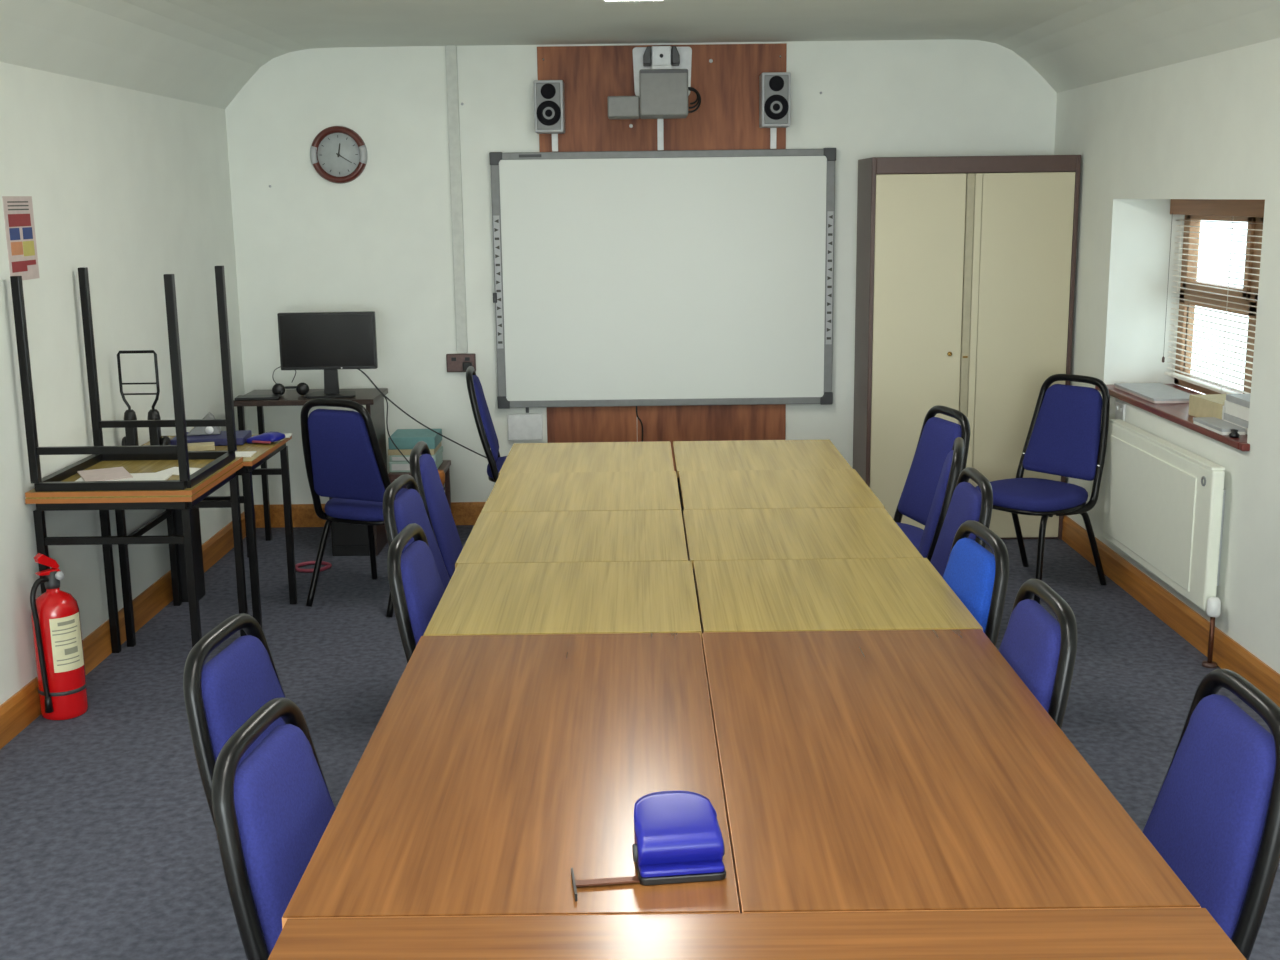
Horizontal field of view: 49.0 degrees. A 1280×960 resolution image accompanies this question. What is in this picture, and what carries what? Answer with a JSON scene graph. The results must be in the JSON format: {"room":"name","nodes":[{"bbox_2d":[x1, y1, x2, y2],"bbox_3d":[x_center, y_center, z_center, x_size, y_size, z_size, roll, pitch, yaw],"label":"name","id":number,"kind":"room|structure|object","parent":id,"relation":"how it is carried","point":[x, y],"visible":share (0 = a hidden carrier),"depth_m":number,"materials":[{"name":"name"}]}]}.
{"room":"meeting room","nodes":[
{"label":"meeting room","id":0,"kind":"room"},
{"bbox_2d":[0,62,246,704],"bbox_3d":[-2.105,-0.075,2.257,0.200,2.600,9.660,-1,11,0],"label":"wall","id":1,"kind":"structure","parent":0,"point":[130,187],"depth_m":5.22,"materials":[{"name":"white paint"}]},
{"bbox_2d":[2,196,39,279],"bbox_3d":[-2.009,-0.785,4.561,0.003,0.268,0.216,-1,11,0],"label":"poster","id":2,"kind":"object","parent":1,"relation":"attached to","point":[18,210],"visible":0.99,"depth_m":4.56,"materials":[{"name":"paper"}]},
{"bbox_2d":[0,508,255,748],"bbox_3d":[-1.981,1.141,2.494,0.018,0.118,9.642,-1,11,0],"label":"baseboard","id":3,"kind":"structure","parent":1,"relation":"attached to","point":[21,709],"depth_m":5.21,"materials":[{"name":"brown wood"}]},
{"bbox_2d":[0,525,1279,959],"bbox_3d":[0.115,1.230,2.523,4.607,0.120,10.060,-1,11,0],"label":"floor","id":4,"kind":"structure","parent":0,"point":[109,846],"depth_m":4.37,"materials":[{"name":"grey carpet"}]},
{"bbox_2d":[30,553,87,720],"bbox_3d":[-1.905,0.501,4.571,0.151,0.549,0.167,9,15,39],"label":"fire extinguisher","id":5,"kind":"object","parent":4,"relation":"on","point":[55,614],"visible":1,"depth_m":4.53,"materials":[{"name":"red metal"}]},
{"bbox_2d":[52,619,79,665],"bbox_3d":[-1.850,0.524,4.533,0.012,0.143,0.083,10,16,44],"label":"print","id":6,"kind":"object","parent":5,"relation":"attached to","point":[65,632],"depth_m":4.53},
{"bbox_2d":[25,463,247,665],"bbox_3d":[-1.721,0.346,4.919,0.540,0.712,0.600,-1,11,0],"label":"table","id":7,"kind":"object","parent":4,"relation":"on","point":[185,503],"visible":0.52,"depth_m":4.62,"materials":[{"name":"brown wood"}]},
{"bbox_2d":[10,266,242,497],"bbox_3d":[-1.727,-0.353,4.775,0.540,0.712,0.600,-1,11,0],"label":"table","id":8,"kind":"object","parent":7,"relation":"on","point":[62,483],"visible":0.99,"depth_m":4.56,"materials":[{"name":"black paint"}]},
{"bbox_2d":[76,472,173,480],"bbox_3d":[-1.741,0.001,4.711,0.297,0.006,0.210,-2,11,-6],"label":"paper sheet","id":9,"kind":"object","parent":8,"relation":"on","point":[162,475],"visible":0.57,"depth_m":4.74,"materials":[{"name":"white paper"}]},
{"bbox_2d":[77,467,132,480],"bbox_3d":[-1.826,-0.019,4.789,0.150,0.004,0.210,-7,13,-28],"label":"paper sheet","id":10,"kind":"object","parent":9,"relation":"on","point":[114,473],"visible":0.86,"depth_m":4.78,"materials":[{"name":"paper"}]},
{"bbox_2d":[156,467,200,474],"bbox_3d":[-1.591,-0.030,4.868,0.140,0.002,0.120,3,12,17],"label":"paper sheet","id":11,"kind":"object","parent":8,"relation":"on","point":[175,470],"visible":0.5,"depth_m":4.88,"materials":[{"name":"white paper"}]},
{"bbox_2d":[174,508,205,601],"bbox_3d":[-1.911,0.258,5.902,0.100,0.500,0.118,-1,11,0],"label":"computer tower","id":12,"kind":"object","parent":4,"relation":"on","point":[195,511],"visible":0.29,"depth_m":5.88,"materials":[{"name":"black plastic"}]},
{"bbox_2d":[115,435,296,646],"bbox_3d":[-1.692,0.224,5.524,0.540,0.712,0.600,-1,11,0],"label":"table","id":13,"kind":"object","parent":4,"relation":"on","point":[264,451],"visible":0.59,"depth_m":5.35,"materials":[{"name":"black paint"}]},
{"bbox_2d":[117,350,170,445],"bbox_3d":[-1.893,-0.294,5.312,0.170,0.391,0.125,-1,11,0],"label":"trolley","id":14,"kind":"object","parent":13,"relation":"on","point":[131,438],"visible":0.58,"depth_m":5.32,"materials":[{"name":"black metal"}]},
{"bbox_2d":[187,442,214,450],"bbox_3d":[-1.691,-0.128,5.410,0.100,0.022,0.070,-4,12,-17],"label":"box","id":15,"kind":"object","parent":13,"relation":"on","point":[203,446],"visible":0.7,"depth_m":5.38,"materials":[{"name":"beige cardboard"}]},
{"bbox_2d":[170,430,251,445],"bbox_3d":[-1.701,-0.165,5.576,0.280,0.028,0.200,-2,11,-6],"label":"folder","id":16,"kind":"object","parent":13,"relation":"on","point":[220,439],"visible":0.57,"depth_m":5.50,"materials":[{"name":"blue plastic"}]},
{"bbox_2d":[187,412,220,435],"bbox_3d":[-1.736,-0.224,5.583,0.127,0.083,0.068,-3,12,-11],"label":"tape dispenser","id":17,"kind":"object","parent":16,"relation":"on","point":[196,430],"visible":0.8,"depth_m":5.56,"materials":[{"name":"grey plastic"}]},
{"bbox_2d":[235,451,255,456],"bbox_3d":[-1.561,-0.095,5.284,0.210,0.004,0.100,-1,11,-3],"label":"paper sheet","id":18,"kind":"object","parent":13,"relation":"on","point":[243,453],"visible":0.36,"depth_m":5.29,"materials":[{"name":"white paper"}]},
{"bbox_2d":[246,432,285,443],"bbox_3d":[-1.480,-0.170,5.551,0.140,0.042,0.108,3,12,20],"label":"wallet","id":19,"kind":"object","parent":13,"relation":"on","point":[268,437],"visible":1,"depth_m":5.52,"materials":[{"name":"blue fabric"}]},
{"bbox_2d":[285,433,292,437],"bbox_3d":[-1.471,-0.179,5.696,0.110,0.003,0.090,-2,11,-6],"label":"paper sheet","id":20,"kind":"object","parent":13,"relation":"on","point":[288,435],"visible":0.36,"depth_m":5.69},
{"bbox_2d":[183,613,285,828],"bbox_3d":[-0.532,0.705,2.654,0.511,0.884,0.430,0,11,6],"label":"chair","id":21,"kind":"object","parent":4,"relation":"on","point":[220,695],"visible":0.33,"depth_m":2.52,"materials":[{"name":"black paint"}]},
{"bbox_2d":[212,697,334,959],"bbox_3d":[-0.342,0.796,2.193,0.511,0.884,0.430,0,11,6],"label":"chair","id":22,"kind":"object","parent":4,"relation":"on","point":[272,811],"visible":0.66,"depth_m":2.05,"materials":[{"name":"blue fabric"}]},
{"bbox_2d":[233,388,387,556],"bbox_3d":[-1.551,-0.039,6.728,0.655,0.748,0.390,-1,11,0],"label":"computer desk","id":23,"kind":"object","parent":4,"relation":"on","point":[347,539],"visible":0.3,"depth_m":6.62,"materials":[{"name":"brown laminate"}]},
{"bbox_2d":[234,394,281,400],"bbox_3d":[-1.773,-0.384,6.521,0.200,0.012,0.100,-2,11,-6],"label":"keyboard","id":24,"kind":"object","parent":23,"relation":"on","point":[272,396],"visible":1,"depth_m":6.48,"materials":[{"name":"black plastic"}]},
{"bbox_2d":[272,366,308,394],"bbox_3d":[-1.657,-0.473,6.664,0.174,0.127,0.166,-3,12,-10],"label":"headphones","id":25,"kind":"object","parent":23,"relation":"on","point":[301,388],"visible":0.88,"depth_m":6.60,"materials":[{"name":"black plastic"}]},
{"bbox_2d":[272,383,284,394],"bbox_3d":[-1.698,-0.424,6.597,0.060,0.059,0.032,-3,12,-10],"label":"ear cup","id":26,"kind":"object","parent":25,"relation":"on","point":[278,388],"depth_m":6.58,"materials":[{"name":"black plastic"}]},
{"bbox_2d":[296,383,308,394],"bbox_3d":[-1.589,-0.429,6.616,0.060,0.059,0.032,-3,12,-10],"label":"ear cup","id":27,"kind":"object","parent":25,"relation":"on","point":[302,388],"depth_m":6.60,"materials":[{"name":"black plastic"}]},
{"bbox_2d":[277,311,377,398],"bbox_3d":[-1.449,-0.589,6.557,0.444,0.392,0.180,-1,11,-2],"label":"computer monitor","id":28,"kind":"object","parent":23,"relation":"on","point":[329,342],"visible":1,"depth_m":6.50,"materials":[{"name":"black plastic"}]},
{"bbox_2d":[358,369,486,457],"bbox_3d":[-0.960,-0.287,6.829,0.905,0.626,0.031,-7,13,-28],"label":"cable","id":29,"kind":"object","parent":28,"relation":"attached to","point":[358,369],"visible":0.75,"depth_m":6.75,"materials":[{"name":"grey plastic"}]},
{"bbox_2d":[381,394,409,463],"bbox_3d":[-1.120,-0.198,6.712,0.205,0.439,0.046,-1,11,0],"label":"cable","id":30,"kind":"object","parent":23,"relation":"hanging from","point":[381,394],"visible":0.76,"depth_m":6.72,"materials":[{"name":"grey plastic"}]},
{"bbox_2d":[295,561,331,572],"bbox_3d":[-1.493,0.395,6.403,0.165,0.019,0.165,-1,11,0],"label":"cable coil","id":31,"kind":"object","parent":4,"relation":"on","point":[328,565],"visible":0.84,"depth_m":6.39,"materials":[{"name":"red plastic"}]},
{"bbox_2d":[300,398,406,616],"bbox_3d":[-1.105,0.069,5.843,0.430,0.884,0.511,5,13,25],"label":"chair","id":32,"kind":"object","parent":4,"relation":"on","point":[344,461],"visible":0.71,"depth_m":5.64,"materials":[{"name":"blue fabric"}]},
{"bbox_2d":[387,523,444,662],"bbox_3d":[-0.313,0.552,3.397,0.511,0.884,0.430,0,11,3],"label":"chair","id":33,"kind":"object","parent":4,"relation":"on","point":[416,586],"visible":0.24,"depth_m":3.23,"materials":[{"name":"blue fabric"}]},
{"bbox_2d":[383,474,449,589],"bbox_3d":[-0.434,0.431,4.006,0.511,0.884,0.430,0,11,4],"label":"chair","id":34,"kind":"object","parent":4,"relation":"on","point":[408,507],"visible":0.21,"depth_m":3.92,"materials":[{"name":"blue fabric"}]},
{"bbox_2d":[388,460,450,509],"bbox_3d":[-1.086,0.107,6.978,0.260,0.350,0.360,-1,11,0],"label":"table","id":35,"kind":"object","parent":4,"relation":"on","point":[445,466],"visible":0.22,"depth_m":7.08,"materials":[{"name":"brown laminate"}]},
{"bbox_2d":[389,454,442,471],"bbox_3d":[-1.103,-0.088,6.927,0.224,0.052,0.262,-1,11,0],"label":"box file","id":36,"kind":"object","parent":35,"relation":"on","point":[393,466],"visible":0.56,"depth_m":6.80,"materials":[{"name":"white cardboard"}]},
{"bbox_2d":[390,446,442,461],"bbox_3d":[-1.100,-0.130,6.919,0.224,0.030,0.262,-1,11,0],"label":"box file","id":37,"kind":"object","parent":36,"relation":"on","point":[393,458],"visible":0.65,"depth_m":6.79,"materials":[{"name":"white cardboard"}]},
{"bbox_2d":[388,442,440,454],"bbox_3d":[-1.107,-0.159,6.913,0.224,0.028,0.262,-1,11,0],"label":"box file","id":38,"kind":"object","parent":37,"relation":"on","point":[393,451],"visible":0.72,"depth_m":6.79,"materials":[{"name":"beige cardboard"}]},
{"bbox_2d":[388,429,441,449],"bbox_3d":[-1.103,-0.202,6.904,0.224,0.058,0.262,-1,11,0],"label":"box file","id":39,"kind":"object","parent":38,"relation":"on","point":[402,438],"visible":0.97,"depth_m":6.78,"materials":[{"name":"teal cardboard"}]},
{"bbox_2d":[409,441,462,578],"bbox_3d":[-0.464,0.315,4.581,0.511,0.884,0.430,-1,11,-2],"label":"chair","id":40,"kind":"object","parent":4,"relation":"on","point":[423,469],"visible":0.29,"depth_m":4.41,"materials":[{"name":"blue fabric"}]},
{"bbox_2d":[438,470,444,489],"bbox_3d":[-0.966,0.145,6.710,0.120,0.380,0.120,-1,11,0],"label":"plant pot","id":41,"kind":"object","parent":4,"relation":"on","point":[441,472],"visible":0.12,"depth_m":6.66,"materials":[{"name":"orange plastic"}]},
{"bbox_2d":[466,366,506,482],"bbox_3d":[-0.546,-0.097,6.629,0.511,0.884,0.430,-2,11,-4],"label":"chair","id":42,"kind":"object","parent":4,"relation":"on","point":[485,427],"visible":0.45,"depth_m":6.43,"materials":[{"name":"blue fabric"}]},
{"bbox_2d":[282,633,739,928],"bbox_3d":[-0.165,0.806,2.493,0.599,0.730,1.197,-1,11,0],"label":"table","id":43,"kind":"object","parent":4,"relation":"on","point":[494,768],"visible":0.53,"depth_m":2.25,"materials":[{"name":"brown wood"}]},
{"bbox_2d":[571,791,725,900],"bbox_3d":[0.002,0.503,1.958,0.224,0.071,0.155,-4,12,-15],"label":"hole punch","id":44,"kind":"object","parent":43,"relation":"on","point":[678,838],"visible":1,"depth_m":1.93,"materials":[{"name":"plastic"}]},
{"bbox_2d":[423,561,701,640],"bbox_3d":[-0.163,0.627,3.381,0.599,0.730,0.598,-1,11,0],"label":"table","id":45,"kind":"object","parent":4,"relation":"on","point":[629,596],"visible":0.37,"depth_m":3.27,"materials":[{"name":"brown wood"}]},
{"bbox_2d":[455,510,687,568],"bbox_3d":[-0.171,0.509,3.969,0.599,0.730,0.598,-1,11,0],"label":"table","id":46,"kind":"object","parent":4,"relation":"on","point":[614,535],"visible":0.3,"depth_m":3.86,"materials":[{"name":"brown wood"}]},
{"bbox_2d":[481,471,680,511],"bbox_3d":[-0.172,0.390,4.557,0.599,0.730,0.598,-1,11,0],"label":"table","id":47,"kind":"object","parent":4,"relation":"on","point":[653,490],"visible":0.3,"depth_m":4.45,"materials":[{"name":"brown wood"}]},
{"bbox_2d":[498,441,673,476],"bbox_3d":[-0.178,0.273,5.140,0.599,0.730,0.598,-1,11,0],"label":"table","id":48,"kind":"object","parent":4,"relation":"on","point":[657,455],"visible":0.4,"depth_m":5.04,"materials":[{"name":"brown wood"}]},
{"bbox_2d":[268,908,1245,959],"bbox_3d":[0.143,0.981,1.608,1.197,0.730,0.599,-1,11,0],"label":"table","id":49,"kind":"object","parent":4,"relation":"on","point":[1150,933],"visible":1,"depth_m":1.77,"materials":[{"name":"brown wood"}]},
{"bbox_2d":[673,439,851,518],"bbox_3d":[0.429,0.265,5.139,0.599,0.730,0.598,-1,11,0],"label":"table","id":50,"kind":"object","parent":4,"relation":"on","point":[817,453],"visible":0.39,"depth_m":5.04,"materials":[{"name":"brown wood"}]},
{"bbox_2d":[679,469,884,554],"bbox_3d":[0.436,0.383,4.556,0.599,0.730,0.598,-1,11,0],"label":"table","id":51,"kind":"object","parent":4,"relation":"on","point":[813,488],"visible":0.34,"depth_m":4.46,"materials":[{"name":"brown wood"}]},
{"bbox_2d":[683,507,922,616],"bbox_3d":[0.433,0.501,3.968,0.599,0.730,0.598,-1,11,0],"label":"table","id":52,"kind":"object","parent":4,"relation":"on","point":[857,532],"visible":0.39,"depth_m":3.86,"materials":[{"name":"brown wood"}]},
{"bbox_2d":[693,558,982,690],"bbox_3d":[0.441,0.620,3.380,0.599,0.730,0.598,-1,11,0],"label":"table","id":53,"kind":"object","parent":4,"relation":"on","point":[873,593],"visible":0.34,"depth_m":3.26,"materials":[{"name":"brown wood"}]},
{"bbox_2d":[893,405,969,550],"bbox_3d":[0.899,0.184,5.146,0.511,0.884,0.430,-4,12,-14],"label":"chair","id":54,"kind":"object","parent":4,"relation":"on","point":[937,436],"visible":0.38,"depth_m":5.13,"materials":[{"name":"blue fabric"}]},
{"bbox_2d":[919,437,963,560],"bbox_3d":[0.780,0.301,4.574,0.511,0.884,0.430,2,12,13],"label":"chair","id":55,"kind":"object","parent":4,"relation":"on","point":[951,469],"visible":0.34,"depth_m":4.34,"materials":[{"name":"blue fabric"}]},
{"bbox_2d":[702,629,1200,912],"bbox_3d":[0.437,0.799,2.493,0.599,0.730,1.197,-1,11,0],"label":"table","id":56,"kind":"object","parent":4,"relation":"on","point":[871,770],"visible":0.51,"depth_m":2.21,"materials":[{"name":"brown wood"}]},
{"bbox_2d":[930,467,992,576],"bbox_3d":[0.711,0.413,4.022,0.511,0.884,0.430,-1,11,0],"label":"chair","id":57,"kind":"object","parent":4,"relation":"on","point":[967,502],"visible":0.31,"depth_m":3.94,"materials":[{"name":"blue fabric"}]},
{"bbox_2d":[853,155,1080,539],"bbox_3d":[1.550,-0.634,6.797,0.956,1.810,0.426,-1,11,0],"label":"cupboard","id":58,"kind":"object","parent":4,"relation":"on","point":[966,265],"visible":0.75,"depth_m":6.56,"materials":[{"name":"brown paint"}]},
{"bbox_2d":[942,520,1008,646],"bbox_3d":[0.572,0.551,3.348,0.511,0.884,0.430,-2,11,-5],"label":"chair","id":59,"kind":"object","parent":4,"relation":"on","point":[978,577],"visible":0.24,"depth_m":3.20,"materials":[{"name":"blue fabric"}]},
{"bbox_2d":[999,579,1076,728],"bbox_3d":[0.573,0.652,2.846,0.511,0.884,0.430,-1,11,-1],"label":"chair","id":60,"kind":"object","parent":4,"relation":"on","point":[1041,649],"visible":0.22,"depth_m":2.69,"materials":[{"name":"blue fabric"}]},
{"bbox_2d":[975,374,1109,603],"bbox_3d":[1.678,0.016,5.929,0.511,0.884,0.430,-9,14,-37],"label":"chair","id":61,"kind":"object","parent":4,"relation":"on","point":[1064,438],"visible":0.89,"depth_m":5.91,"materials":[{"name":"blue fabric"}]},
{"bbox_2d":[1142,669,1279,959],"bbox_3d":[0.728,0.761,2.296,0.511,0.884,0.430,-1,11,0],"label":"chair","id":62,"kind":"object","parent":4,"relation":"on","point":[1214,817],"visible":0.48,"depth_m":2.17,"materials":[{"name":"blue fabric"}]},
{"bbox_2d":[0,0,1279,108],"bbox_3d":[0.005,-1.150,2.044,4.049,0.562,9.661,-1,11,0],"label":"ceiling","id":63,"kind":"structure","parent":0,"point":[204,52],"depth_m":5.64,"materials":[{"name":"white paint"}]},
{"bbox_2d":[225,39,1056,504],"bbox_3d":[0.093,-1.077,7.087,4.607,2.600,0.200,-1,11,0],"label":"wall","id":64,"kind":"structure","parent":0,"point":[380,241],"depth_m":6.90,"materials":[{"name":"white paint"}]},
{"bbox_2d":[310,126,367,183],"bbox_3d":[-1.473,-1.589,6.861,0.278,0.276,0.038,-1,11,0],"label":"wall clock","id":65,"kind":"object","parent":64,"relation":"attached to","point":[338,154],"visible":1,"depth_m":6.86,"materials":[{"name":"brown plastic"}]},
{"bbox_2d":[254,502,485,527],"bbox_3d":[0.029,0.162,7.226,4.047,0.118,0.018,-1,11,0],"label":"baseboard","id":66,"kind":"structure","parent":64,"relation":"attached to","point":[463,513],"depth_m":7.22,"materials":[{"name":"brown wood"}]},
{"bbox_2d":[445,45,467,352],"bbox_3d":[-0.902,-1.367,6.914,0.054,1.484,0.022,-1,11,0],"label":"cable trunking","id":67,"kind":"object","parent":64,"relation":"attached to","point":[450,50],"visible":1,"depth_m":6.90,"materials":[{"name":"white plastic"}]},
{"bbox_2d":[446,353,475,371],"bbox_3d":[-0.900,-0.587,7.055,0.146,0.092,0.055,-1,11,0],"label":"wall socket","id":68,"kind":"object","parent":64,"relation":"attached to","point":[455,362],"visible":0.89,"depth_m":7.05,"materials":[{"name":"brown paint"}]},
{"bbox_2d":[507,413,542,440],"bbox_3d":[-0.583,-0.269,7.132,0.175,0.135,0.030,-1,11,0],"label":"wall box","id":69,"kind":"object","parent":64,"relation":"attached to","point":[528,426],"visible":1,"depth_m":7.12,"materials":[{"name":"white plastic"}]},
{"bbox_2d":[547,406,636,442],"bbox_3d":[-0.243,-0.209,7.152,0.456,0.440,0.014,-1,11,0],"label":"plywood board","id":70,"kind":"object","parent":64,"relation":"attached to","point":[610,423],"visible":0.56,"depth_m":7.13,"materials":[{"name":"brown wood"}]},
{"bbox_2d":[537,43,786,151],"bbox_3d":[0.108,-1.821,6.825,1.204,0.562,0.018,-1,11,0],"label":"plywood board","id":71,"kind":"object","parent":64,"relation":"attached to","point":[725,77],"visible":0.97,"depth_m":6.81,"materials":[{"name":"brown wood"}]},
{"bbox_2d":[534,80,564,133],"bbox_3d":[-0.433,-1.786,6.728,0.138,0.240,0.197,-1,11,0],"label":"wall speaker","id":72,"kind":"object","parent":71,"relation":"attached to","point":[549,99],"visible":1,"depth_m":6.64,"materials":[{"name":"grey plastic"}]},
{"bbox_2d":[552,134,557,151],"bbox_3d":[-0.415,-1.646,6.847,0.030,0.087,0.016,-1,11,0],"label":"cable trunking","id":73,"kind":"object","parent":71,"relation":"attached to","point":[554,136],"visible":1,"depth_m":6.84,"materials":[{"name":"white plastic"}]},
{"bbox_2d":[607,46,700,118],"bbox_3d":[0.065,-1.859,6.532,0.425,0.352,0.549,-1,11,0],"label":"projector","id":74,"kind":"object","parent":71,"relation":"attached to","point":[662,74],"visible":1,"depth_m":6.32,"materials":[{"name":"grey plastic"}]},
{"bbox_2d":[640,69,686,72],"bbox_3d":[0.106,-1.822,6.261,0.210,0.014,0.004,-1,11,0],"label":"vent","id":75,"kind":"object","parent":74,"relation":"attached to","point":[642,70],"depth_m":6.26,"materials":[{"name":"grey plastic"}]},
{"bbox_2d":[657,119,663,149],"bbox_3d":[0.100,-1.685,6.840,0.030,0.152,0.016,-1,11,0],"label":"cable trunking","id":76,"kind":"object","parent":71,"relation":"attached to","point":[660,127],"visible":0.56,"depth_m":6.83,"materials":[{"name":"white plastic"}]},
{"bbox_2d":[770,128,776,148],"bbox_3d":[0.650,-1.667,6.844,0.030,0.102,0.016,-1,11,0],"label":"cable trunking","id":77,"kind":"object","parent":71,"relation":"attached to","point":[773,131],"visible":0.9,"depth_m":6.84,"materials":[{"name":"white plastic"}]},
{"bbox_2d":[759,72,790,127],"bbox_3d":[0.645,-1.817,6.723,0.138,0.248,0.197,-1,11,0],"label":"wall speaker","id":78,"kind":"object","parent":71,"relation":"attached to","point":[774,87],"visible":1,"depth_m":6.64,"materials":[{"name":"grey plastic"}]},
{"bbox_2d":[489,148,835,412],"bbox_3d":[0.116,-0.978,6.963,1.691,1.283,0.054,-1,11,0],"label":"whiteboard","id":79,"kind":"object","parent":64,"relation":"attached to","point":[674,277],"visible":1,"depth_m":6.95,"materials":[{"name":"white plastic"}]},
{"bbox_2d":[636,406,642,441],"bbox_3d":[-0.002,-0.229,7.133,0.037,0.320,0.012,-1,11,0],"label":"hanging cable","id":80,"kind":"object","parent":79,"relation":"hanging from","point":[636,406],"visible":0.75,"depth_m":7.12,"materials":[{"name":"black plastic"}]},
{"bbox_2d":[637,404,785,474],"bbox_3d":[0.364,-0.216,7.151,0.753,0.440,0.014,-1,11,0],"label":"plywood board","id":81,"kind":"object","parent":64,"relation":"attached to","point":[690,422],"visible":0.56,"depth_m":7.13,"materials":[{"name":"brown wood"}]},
{"bbox_2d":[1054,38,1279,673],"bbox_3d":[2.221,-0.129,2.251,0.360,2.600,9.660,-1,11,0],"label":"wall","id":82,"kind":"structure","parent":0,"point":[1206,127],"depth_m":5.28,"materials":[{"name":"white paint"}]},
{"bbox_2d":[1115,401,1125,420],"bbox_3d":[2.038,-0.286,5.963,0.014,0.086,0.100,-1,11,0],"label":"wall socket","id":83,"kind":"object","parent":82,"relation":"attached to","point":[1120,407],"visible":0.85,"depth_m":5.95,"materials":[{"name":"white plastic"}]},
{"bbox_2d":[1103,419,1225,667],"bbox_3d":[2.012,0.201,5.421,0.075,0.705,1.156,-1,11,0],"label":"radiator","id":84,"kind":"object","parent":82,"relation":"attached to","point":[1164,504],"visible":1,"depth_m":5.26,"materials":[{"name":"metal"}]},
{"bbox_2d":[1109,419,1224,469],"bbox_3d":[1.998,-0.145,5.380,0.046,0.010,1.080,-1,11,0],"label":"grille","id":85,"kind":"object","parent":84,"relation":"attached to","point":[1180,454],"depth_m":5.32,"materials":[{"name":"metal"}]},
{"bbox_2d":[1062,515,1279,707],"bbox_3d":[2.048,1.091,2.488,0.018,0.118,9.642,-1,11,0],"label":"baseboard","id":86,"kind":"structure","parent":82,"relation":"attached to","point":[1228,654],"depth_m":5.33,"materials":[{"name":"brown wood"}]},
{"bbox_2d":[1095,384,1249,450],"bbox_3d":[2.186,-0.263,5.463,0.338,0.026,1.550,-1,11,0],"label":"windowsill","id":87,"kind":"structure","parent":82,"relation":"attached to","point":[1177,413],"depth_m":5.43,"materials":[{"name":"red paint"}]},
{"bbox_2d":[1114,383,1192,402],"bbox_3d":[2.155,-0.363,5.847,0.203,0.018,0.483,-1,11,0],"label":"paper stack","id":88,"kind":"object","parent":87,"relation":"on","point":[1152,392],"visible":0.86,"depth_m":5.81,"materials":[{"name":"white paper"}]},
{"bbox_2d":[1188,394,1225,419],"bbox_3d":[2.184,-0.262,5.199,0.193,0.076,0.256,-2,11,-4],"label":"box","id":89,"kind":"object","parent":87,"relation":"on","point":[1205,405],"visible":0.46,"depth_m":5.21,"materials":[{"name":"beige cardboard"}]},
{"bbox_2d":[1193,417,1245,434],"bbox_3d":[2.058,-0.192,4.994,0.082,0.022,0.262,-1,11,0],"label":"paper stack","id":90,"kind":"object","parent":87,"relation":"on","point":[1219,426],"visible":0.93,"depth_m":4.96,"materials":[{"name":"white paper"}]},
{"bbox_2d":[1229,429,1238,437],"bbox_3d":[2.043,-0.161,4.825,0.034,0.028,0.033,-1,11,0],"label":"stamp","id":91,"kind":"object","parent":87,"relation":"on","point":[1234,432],"visible":1,"depth_m":4.82,"materials":[{"name":"black plastic"}]},
{"bbox_2d":[1224,394,1250,434],"bbox_3d":[2.186,-0.229,4.935,0.164,0.115,0.254,-1,11,0],"label":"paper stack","id":92,"kind":"object","parent":87,"relation":"on","point":[1237,406],"visible":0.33,"depth_m":4.96,"materials":[{"name":"paper"}]},
{"bbox_2d":[1174,215,1263,393],"bbox_3d":[2.368,-0.671,5.381,0.062,0.802,1.490,-1,11,0],"label":"window","id":93,"kind":"structure","parent":82,"relation":"in","point":[1187,217],"depth_m":5.72,"materials":[{"name":"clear glass"}]},
{"bbox_2d":[1162,199,1264,393],"bbox_3d":[2.299,-0.692,5.379,0.061,0.755,1.455,-1,11,0],"label":"blind","id":94,"kind":"object","parent":93,"relation":"attached to","point":[1206,207],"visible":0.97,"depth_m":5.62,"materials":[{"name":"brown paint"}]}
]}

